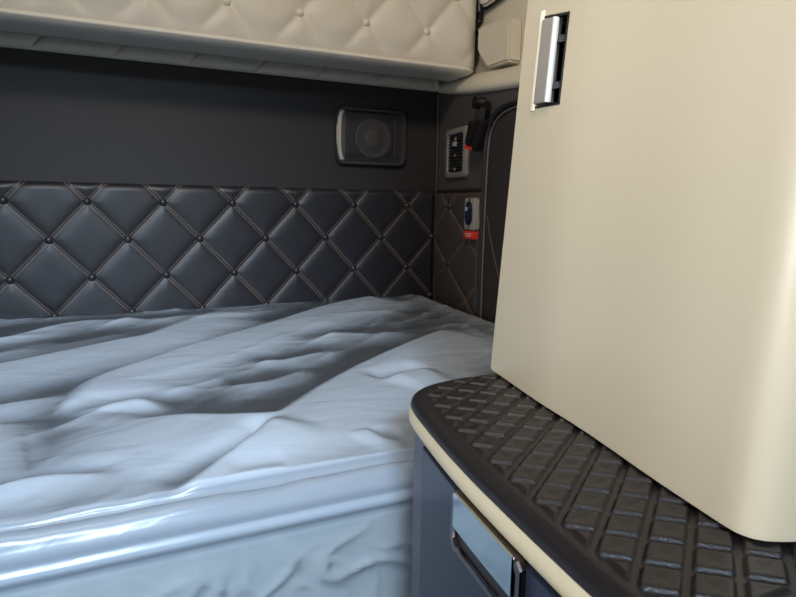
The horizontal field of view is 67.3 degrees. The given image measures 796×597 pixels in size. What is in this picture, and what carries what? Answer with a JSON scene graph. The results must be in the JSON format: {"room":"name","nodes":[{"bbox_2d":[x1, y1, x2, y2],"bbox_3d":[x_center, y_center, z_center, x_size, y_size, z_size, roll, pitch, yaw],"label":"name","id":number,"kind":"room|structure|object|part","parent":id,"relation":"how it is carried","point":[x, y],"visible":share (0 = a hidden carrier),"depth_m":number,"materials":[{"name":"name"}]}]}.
{"room":"vehicle interior","nodes":[
{"label":"vehicle interior","id":0,"kind":"room"},
{"bbox_2d":[0,47,443,308],"bbox_3d":[-0.783,-0.250,1.311,2.200,2.100,0.080,-3,10,-25],"label":"wall","id":1,"kind":"structure","parent":0,"point":[64,117],"depth_m":1.38,"materials":[{"name":"grey plastic"}]},
{"bbox_2d":[0,180,433,324],"bbox_3d":[-0.795,-0.022,1.291,1.977,0.456,0.012,-3,10,-25],"label":"wall panel","id":2,"kind":"object","parent":1,"relation":"attached to","point":[67,248],"visible":0.66,"depth_m":1.42,"materials":[{"name":"grey leather"}]},
{"bbox_2d":[0,31,438,91],"bbox_3d":[-0.783,-0.541,1.204,1.960,0.064,0.024,-3,10,-25],"label":"strip","id":3,"kind":"object","parent":1,"relation":"attached to","point":[7,39],"visible":0.47,"depth_m":1.35,"materials":[{"name":"grey plastic"}]},
{"bbox_2d":[0,0,482,80],"bbox_3d":[-0.721,-0.696,1.091,1.995,0.388,0.175,-3,10,-25],"label":"bunk","id":4,"kind":"object","parent":1,"relation":"attached to","point":[437,40],"visible":1,"depth_m":1.27,"materials":[{"name":"beige leather"}]},
{"bbox_2d":[334,105,406,166],"bbox_3d":[-0.069,-0.422,1.563,0.200,0.148,0.016,-3,10,-25],"label":"speaker","id":5,"kind":"object","parent":1,"relation":"attached to","point":[363,136],"visible":1,"depth_m":1.56},
{"bbox_2d":[342,111,400,161],"bbox_3d":[-0.070,-0.422,1.566,0.172,0.122,0.009,-3,10,-25],"label":"grille","id":6,"kind":"object","parent":5,"relation":"attached to","point":[367,136],"depth_m":1.56,"materials":[{"name":"black plastic"}]},
{"bbox_2d":[438,0,527,192],"bbox_3d":[0.910,-0.024,0.044,0.209,2.100,3.680,-3,10,-25],"label":"wall","id":7,"kind":"structure","parent":0,"point":[456,110],"depth_m":1.46,"materials":[{"name":"grey plastic"}]},
{"bbox_2d":[432,95,440,307],"bbox_3d":[0.107,-0.203,1.688,0.010,0.715,0.010,-3,10,-25],"label":"trim","id":8,"kind":"structure","parent":7,"relation":"attached to","point":[438,96],"depth_m":1.66,"materials":[{"name":"plastic"}]},
{"bbox_2d":[444,126,468,178],"bbox_3d":[0.147,-0.371,1.528,0.014,0.124,0.138,-2,9,-18],"label":"air vent","id":9,"kind":"object","parent":7,"relation":"in","point":[456,154],"visible":0.96,"depth_m":1.52,"materials":[{"name":"black plastic"}]},
{"bbox_2d":[433,191,480,325],"bbox_3d":[0.147,-0.050,1.570,0.011,0.452,0.290,-2,9,-18],"label":"panel","id":10,"kind":"object","parent":7,"relation":"attached to","point":[455,256],"visible":0.55,"depth_m":1.55,"materials":[{"name":"brown leather"}]},
{"bbox_2d":[463,198,478,238],"bbox_3d":[0.173,-0.192,1.438,0.024,0.097,0.058,-2,9,-18],"label":"switch plate","id":11,"kind":"object","parent":10,"relation":"attached to","point":[471,218],"visible":1,"depth_m":1.42,"materials":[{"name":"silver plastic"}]},
{"bbox_2d":[436,188,480,191],"bbox_3d":[0.154,-0.278,1.536,0.009,0.007,0.292,-2,9,-18],"label":"trim","id":12,"kind":"structure","parent":7,"relation":"attached to","point":[465,189],"depth_m":1.52,"materials":[{"name":"plastic"}]},
{"bbox_2d":[464,96,490,150],"bbox_3d":[0.184,-0.400,1.366,0.038,0.126,0.080,-2,9,-18],"label":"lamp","id":13,"kind":"object","parent":7,"relation":"attached to","point":[476,130],"visible":1,"depth_m":1.35,"materials":[{"name":"black plastic"}]},
{"bbox_2d":[437,65,520,93],"bbox_3d":[0.225,-0.498,1.353,0.129,0.115,0.621,-3,10,-25],"label":"trim","id":14,"kind":"structure","parent":7,"relation":"attached to","point":[506,78],"depth_m":1.38,"materials":[{"name":"beige plastic"}]},
{"bbox_2d":[480,0,499,9],"bbox_3d":[0.264,-0.784,1.318,0.018,0.216,0.292,-3,10,-25],"label":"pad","id":15,"kind":"object","parent":7,"relation":"attached to","point":[484,4],"visible":1,"depth_m":1.43,"materials":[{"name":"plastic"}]},
{"bbox_2d":[476,97,517,329],"bbox_3d":[0.237,-0.142,1.276,0.015,0.552,0.277,-2,9,-18],"label":"door","id":16,"kind":"structure","parent":7,"relation":"in","point":[499,135],"depth_m":1.34,"materials":[{"name":"black plastic"}]},
{"bbox_2d":[478,18,521,68],"bbox_3d":[0.234,-0.589,1.387,0.038,0.102,0.130,-3,10,-25],"label":"bracket","id":17,"kind":"object","parent":7,"relation":"attached to","point":[499,43],"visible":1,"depth_m":1.35,"materials":[{"name":"beige plastic"}]},
{"bbox_3d":[-0.015,1.088,-0.190,2.200,0.050,3.850,-3,10,-25],"label":"floor","id":18,"kind":"structure","parent":0,"visible":0},
{"bbox_2d":[411,430,561,596],"bbox_3d":[0.327,0.532,0.561,0.623,0.822,0.432,-3,10,-25],"label":"base cabinet","id":19,"kind":"object","parent":18,"relation":"on","point":[457,551],"visible":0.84,"depth_m":0.42,"materials":[{"name":"navy laminate"},{"name":"chrome metal"},{"name":"cream plastic"}]},
{"bbox_2d":[409,373,795,596],"bbox_3d":[0.332,0.112,0.497,0.625,0.029,0.438,-3,10,-25],"label":"countertop","id":20,"kind":"structure","parent":19,"relation":"on","point":[589,521],"depth_m":0.35,"materials":[{"name":"black rubber"}]},
{"bbox_2d":[491,0,795,541],"bbox_3d":[0.375,-0.525,0.448,0.541,1.242,0.362,-3,10,-25],"label":"cabinet","id":21,"kind":"object","parent":20,"relation":"on","point":[646,300],"visible":1,"depth_m":0.37,"materials":[{"name":"beige plastic"}]},
{"bbox_3d":[0.138,-0.182,0.511,0.006,0.007,0.017,-1,9,-13],"label":"latch arm","id":22,"kind":"part","parent":21,"relation":"part of","materials":[{"name":"black plastic"}]},
{"bbox_3d":[0.141,-0.220,0.506,0.006,0.008,0.017,-1,9,-13],"label":"latch arm","id":23,"kind":"part","parent":21,"relation":"part of","materials":[{"name":"black plastic"}]},
{"bbox_3d":[-0.632,0.623,0.932,1.905,0.500,0.945,-3,10,-25],"label":"bed base","id":24,"kind":"object","parent":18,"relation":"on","visible":0},
{"bbox_2d":[0,304,485,596],"bbox_3d":[-0.622,0.248,0.865,1.888,0.256,0.959,-3,10,-25],"label":"mattress","id":25,"kind":"object","parent":24,"relation":"on","point":[370,558],"visible":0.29,"depth_m":0.64,"materials":[{"name":"blue fabric"}]},
{"bbox_2d":[0,294,495,596],"bbox_3d":[-0.620,0.235,0.860,1.898,0.279,0.973,-3,10,-25],"label":"plastic sheet","id":26,"kind":"object","parent":25,"relation":"on","point":[341,453],"visible":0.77,"depth_m":0.62,"materials":[{"name":"white"}]}
]}

